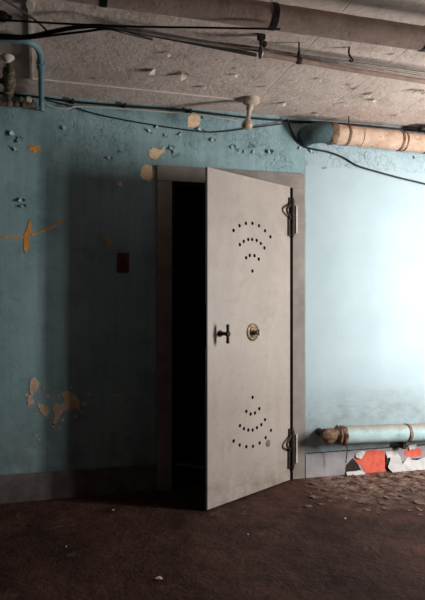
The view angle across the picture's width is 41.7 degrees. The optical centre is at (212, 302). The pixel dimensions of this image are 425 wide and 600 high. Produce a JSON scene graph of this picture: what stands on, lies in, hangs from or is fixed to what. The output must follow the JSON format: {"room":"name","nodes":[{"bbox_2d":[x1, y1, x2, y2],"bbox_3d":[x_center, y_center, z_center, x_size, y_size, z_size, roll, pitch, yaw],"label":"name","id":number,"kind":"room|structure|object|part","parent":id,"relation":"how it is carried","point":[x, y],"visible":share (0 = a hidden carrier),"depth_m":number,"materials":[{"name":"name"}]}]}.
{"room":"abandoned basement","nodes":[
{"label":"abandoned basement","id":0,"kind":"room"},
{"bbox_2d":[0,91,424,478],"bbox_3d":[-0.680,-0.035,3.672,7.100,2.690,0.327,0,0,-14],"label":"wall","id":1,"kind":"structure","parent":0,"point":[78,188],"depth_m":3.58,"materials":[{"name":"blue paint"}]},
{"bbox_2d":[0,96,36,108],"bbox_3d":[-1.325,-1.206,3.314,0.538,0.075,0.051,0,0,-14],"label":"fittings","id":2,"kind":"object","parent":1,"relation":"attached to","point":[28,104],"visible":1,"depth_m":3.34,"materials":[{"name":"paint"}]},
{"bbox_2d":[0,40,44,111],"bbox_3d":[-0.963,-1.214,2.981,0.328,0.083,0.858,0,0,7],"label":"conduit","id":3,"kind":"object","parent":1,"relation":"attached to","point":[40,63],"visible":0.91,"depth_m":2.86,"materials":[{"name":"blue metal"}]},
{"bbox_2d":[0,464,156,503],"bbox_3d":[-2.125,1.125,3.151,3.642,0.170,0.018,0,0,-14],"label":"baseboard","id":4,"kind":"structure","parent":1,"relation":"attached to","point":[24,487],"depth_m":3.47,"materials":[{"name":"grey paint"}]},
{"bbox_2d":[117,253,128,271],"bbox_3d":[-0.569,-0.259,3.550,0.076,0.122,0.018,0,0,-14],"label":"switch plate","id":5,"kind":"object","parent":1,"relation":"attached to","point":[122,258],"visible":1,"depth_m":3.55,"materials":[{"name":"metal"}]},
{"bbox_2d":[46,103,237,121],"bbox_3d":[-0.424,-1.213,3.566,1.229,0.047,0.014,0,0,-15],"label":"wire","id":6,"kind":"object","parent":1,"relation":"attached to","point":[46,103],"visible":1,"depth_m":3.56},
{"bbox_2d":[46,99,283,132],"bbox_3d":[-0.269,-1.187,3.619,1.557,0.121,0.030,0,0,-14],"label":"cable","id":7,"kind":"object","parent":1,"relation":"attached to","point":[46,99],"visible":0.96,"depth_m":3.61,"materials":[{"name":"black rubber"}]},
{"bbox_2d":[0,92,417,131],"bbox_3d":[0.186,-1.257,3.742,3.695,0.036,0.014,0,0,-14],"label":"cable","id":8,"kind":"object","parent":1,"relation":"attached to","point":[21,95],"visible":0.89,"depth_m":3.67,"materials":[{"name":"rubber"}]},
{"bbox_2d":[157,165,304,490],"bbox_3d":[0.113,0.160,3.827,1.027,2.100,0.220,0,0,-14],"label":"door frame","id":9,"kind":"structure","parent":1,"relation":"attached to","point":[170,179],"depth_m":3.62,"materials":[{"name":"grey paint"}]},
{"bbox_2d":[174,191,290,487],"bbox_3d":[-0.110,0.060,4.710,2.038,2.500,1.998,0,0,-14],"label":"doorway opening","id":10,"kind":"object","parent":1,"relation":"in","point":[189,207],"visible":0.1,"depth_m":5.59,"materials":[{"name":"black"}]},
{"bbox_2d":[205,167,297,509],"bbox_3d":[0.292,0.206,3.517,0.857,1.992,0.098,0,0,-45],"label":"door","id":11,"kind":"structure","parent":1,"relation":"in","point":[251,446],"depth_m":3.48,"materials":[{"name":"grey metal"}]},
{"bbox_3d":[-0.038,0.135,3.242,0.002,0.250,0.012,0,0,-45],"label":"edge plate","id":12,"kind":"part","parent":11,"relation":"part of","materials":[{"name":"black metal"}]},
{"bbox_3d":[0.072,0.181,3.283,0.040,0.040,0.078,0,0,-45],"label":"handle","id":13,"kind":"part","parent":11,"relation":"part of","materials":[{"name":"metal"}]},
{"bbox_3d":[0.258,0.184,3.513,0.112,0.112,0.015,0,0,-45],"label":"dial plate","id":14,"kind":"part","parent":11,"relation":"part of","materials":[{"name":"gold metal"}]},
{"bbox_3d":[0.276,0.184,3.495,0.040,0.040,0.040,0,0,-45],"label":"dial knob","id":15,"kind":"part","parent":11,"relation":"part of","materials":[{"name":"gold metal"}]},
{"bbox_3d":[0.577,0.999,3.826,0.015,0.198,0.009,0,0,-14],"label":"hinge plate","id":16,"kind":"part","parent":11,"relation":"part of","materials":[{"name":"grey paint"}]},
{"bbox_3d":[0.577,-0.571,3.826,0.015,0.191,0.009,0,0,-14],"label":"hinge plate","id":17,"kind":"part","parent":11,"relation":"part of","materials":[{"name":"grey paint"}]},
{"bbox_2d":[286,119,424,184],"bbox_3d":[1.216,-1.027,4.004,1.484,0.460,0.030,0,0,-15],"label":"cable","id":18,"kind":"object","parent":1,"relation":"attached to","point":[295,138],"visible":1,"depth_m":3.94,"materials":[{"name":"black rubber"}]},
{"bbox_2d":[297,116,424,153],"bbox_3d":[1.615,-1.161,4.023,2.081,0.237,0.189,0,0,-14],"label":"pipe","id":19,"kind":"object","parent":1,"relation":"attached to","point":[332,133],"visible":1,"depth_m":3.80,"materials":[{"name":"metal"}]},
{"bbox_2d":[305,444,424,477],"bbox_3d":[1.624,1.129,4.094,2.026,0.199,0.051,0,0,-14],"label":"baseboard","id":20,"kind":"structure","parent":1,"relation":"attached to","point":[394,459],"depth_m":3.96,"materials":[{"name":"grey paint"}]},
{"bbox_2d":[316,423,424,462],"bbox_3d":[1.676,0.963,4.033,1.960,0.257,0.194,0,0,-14],"label":"pipe","id":21,"kind":"object","parent":1,"relation":"attached to","point":[402,434],"visible":1,"depth_m":3.82,"materials":[{"name":"metal"}]},
{"bbox_2d":[0,469,424,599],"bbox_3d":[0.148,1.260,0.439,7.100,0.100,6.400,0,0,-14],"label":"floor","id":22,"kind":"structure","parent":0,"point":[95,555],"depth_m":2.78,"materials":[{"name":"brown concrete"}]},
{"bbox_2d":[0,481,424,595],"bbox_3d":[0.245,1.207,2.990,2.697,0.003,1.408,0,0,-14],"label":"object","id":23,"kind":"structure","parent":22,"relation":"on","point":[368,481],"depth_m":3.26,"materials":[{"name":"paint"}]},
{"bbox_2d":[310,495,323,498],"bbox_3d":[0.646,1.202,3.459,0.087,0.016,0.052,0,0,26],"label":"chip","id":24,"kind":"object","parent":22,"relation":"on","point":[312,496],"visible":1,"depth_m":3.46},
{"bbox_2d":[383,496,395,498],"bbox_3d":[1.097,1.203,3.454,0.076,0.014,0.046,0,0,22],"label":"chip","id":25,"kind":"object","parent":22,"relation":"on","point":[386,497],"visible":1,"depth_m":3.46,"materials":[{"name":"beige paint"}]},
{"bbox_2d":[413,500,424,504],"bbox_3d":[1.258,1.202,3.363,0.071,0.016,0.082,0,0,-25],"label":"chip","id":26,"kind":"object","parent":22,"relation":"on","point":[419,502],"visible":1,"depth_m":3.37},
{"bbox_2d":[0,0,424,127],"bbox_3d":[0.115,-1.310,0.566,7.100,0.140,6.661,0,0,-14],"label":"ceiling","id":27,"kind":"structure","parent":0,"point":[104,57],"depth_m":3.02,"materials":[{"name":"paint"}]},
{"bbox_2d":[0,10,11,21],"bbox_3d":[-0.923,-1.262,2.465,0.073,0.036,0.056,0,0,-14],"label":"junction box","id":28,"kind":"object","parent":27,"relation":"attached to","point":[3,15],"visible":0.68,"depth_m":2.45,"materials":[{"name":"paint"}]},
{"bbox_2d":[0,53,15,99],"bbox_3d":[-1.081,-1.220,2.948,0.076,0.072,0.634,0,0,-20],"label":"valve","id":29,"kind":"object","parent":27,"relation":"attached to","point":[8,81],"visible":1,"depth_m":2.92,"materials":[{"name":"metal"}]},
{"bbox_3d":[-1.044,-1.210,2.853,0.020,0.039,0.113,0,0,-19],"label":"stem","id":30,"kind":"part","parent":29,"relation":"part of","materials":[{"name":"metal"}]},
{"bbox_2d":[3,0,47,31],"bbox_3d":[-0.809,-1.228,2.357,0.023,0.026,0.324,0,0,25],"label":"cable","id":31,"kind":"object","parent":27,"relation":"attached to","point":[6,1],"visible":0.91,"depth_m":2.37,"materials":[{"name":"black rubber"}]},
{"bbox_2d":[0,28,152,40],"bbox_3d":[-0.746,-1.239,2.513,0.965,0.081,0.219,0,0,-10],"label":"cable","id":32,"kind":"object","parent":27,"relation":"hanging from","point":[96,29],"visible":1,"depth_m":2.50,"materials":[{"name":"black rubber"}]},
{"bbox_2d":[0,23,256,56],"bbox_3d":[-0.484,-1.237,2.568,1.485,0.055,0.231,0,0,-12],"label":"cable","id":33,"kind":"object","parent":27,"relation":"attached to","point":[73,27],"visible":0.73,"depth_m":2.54,"materials":[{"name":"black rubber"}]},
{"bbox_2d":[25,0,239,100],"bbox_3d":[-0.299,-1.268,2.821,1.255,0.024,1.108,0,0,-14],"label":"raceway","id":34,"kind":"object","parent":27,"relation":"attached to","point":[30,4],"visible":0.95,"depth_m":3.23,"materials":[{"name":"grey metal"}]},
{"bbox_2d":[0,19,279,29],"bbox_3d":[-0.975,-1.162,2.172,2.467,0.234,0.216,0,0,5],"label":"cable","id":35,"kind":"object","parent":27,"relation":"hanging from","point":[6,20],"visible":1,"depth_m":2.12,"materials":[{"name":"black rubber"}]},
{"bbox_2d":[58,0,424,51],"bbox_3d":[0.511,-1.176,2.268,5.090,0.206,0.104,0,0,-16],"label":"pipe","id":36,"kind":"object","parent":27,"relation":"hanging from","point":[248,13],"visible":0.98,"depth_m":2.17,"materials":[{"name":"beige metal"}]},
{"bbox_2d":[241,95,259,129],"bbox_3d":[0.238,-1.182,3.492,0.115,0.196,0.108,0,0,-14],"label":"ceiling lamp","id":37,"kind":"object","parent":27,"relation":"attached to","point":[250,101],"visible":1,"depth_m":3.47,"materials":[{"name":"beige ceramic"}]},
{"bbox_3d":[0.219,-1.131,3.487,0.072,0.093,0.072,9,-2,-14],"label":"bulb","id":38,"kind":"part","parent":37,"relation":"part of","materials":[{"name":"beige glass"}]},
{"bbox_2d":[246,104,253,114],"bbox_3d":[0.231,-1.209,3.490,0.046,0.068,0.046,9,-2,-14],"label":"socket","id":39,"kind":"object","parent":37,"relation":"attached to","point":[249,107],"depth_m":3.48,"materials":[{"name":"beige ceramic"}]},
{"bbox_2d":[257,33,266,58],"bbox_3d":[0.233,-1.221,2.660,0.045,0.116,0.045,0,0,31],"label":"clamp","id":40,"kind":"object","parent":27,"relation":"attached to","point":[261,37],"visible":0.98,"depth_m":2.65,"materials":[{"name":"metal"}]},
{"bbox_2d":[258,49,424,83],"bbox_3d":[1.511,-1.190,3.125,2.738,0.034,0.045,0,0,-20],"label":"pipe","id":41,"kind":"object","parent":40,"relation":"hanging from","point":[266,54],"visible":0.99,"depth_m":2.81,"materials":[{"name":"beige metal"}]},
{"bbox_2d":[296,42,301,64],"bbox_3d":[0.424,-1.226,2.738,0.018,0.107,0.036,0,0,-21],"label":"hanger","id":42,"kind":"object","parent":27,"relation":"hanging from","point":[298,51],"visible":0.95,"depth_m":2.73,"materials":[{"name":"metal"}]},
{"bbox_2d":[348,47,353,61],"bbox_3d":[0.689,-1.238,2.784,0.031,0.084,0.031,0,0,-14],"label":"hook","id":43,"kind":"object","parent":27,"relation":"attached to","point":[351,58],"visible":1,"depth_m":2.79,"materials":[{"name":"metal"}]},
{"bbox_3d":[3.465,-0.035,1.392,0.200,2.490,6.200,0,0,-14],"label":"wall","id":44,"kind":"structure","parent":0,"visible":0},
{"bbox_2d":[140,31,424,77],"bbox_3d":[1.241,-1.213,3.032,3.306,0.011,0.022,0,0,-19],"label":"conduit","id":45,"kind":"object","parent":44,"relation":"attached to","point":[141,32],"visible":0.91,"depth_m":2.68,"materials":[{"name":"grey metal"}]},
{"bbox_2d":[150,31,424,73],"bbox_3d":[1.266,-1.230,3.026,3.254,0.011,0.020,0,0,-18],"label":"conduit","id":46,"kind":"object","parent":44,"relation":"attached to","point":[154,32],"visible":0.94,"depth_m":2.74,"materials":[{"name":"grey metal"}]},
{"bbox_2d":[417,125,424,132],"bbox_3d":[2.042,-1.244,4.114,1.207,0.054,0.055,0,0,-14],"label":"pipe stub","id":47,"kind":"object","parent":44,"relation":"attached to","point":[421,128],"visible":1,"depth_m":3.95,"materials":[{"name":"grey metal"}]}
]}

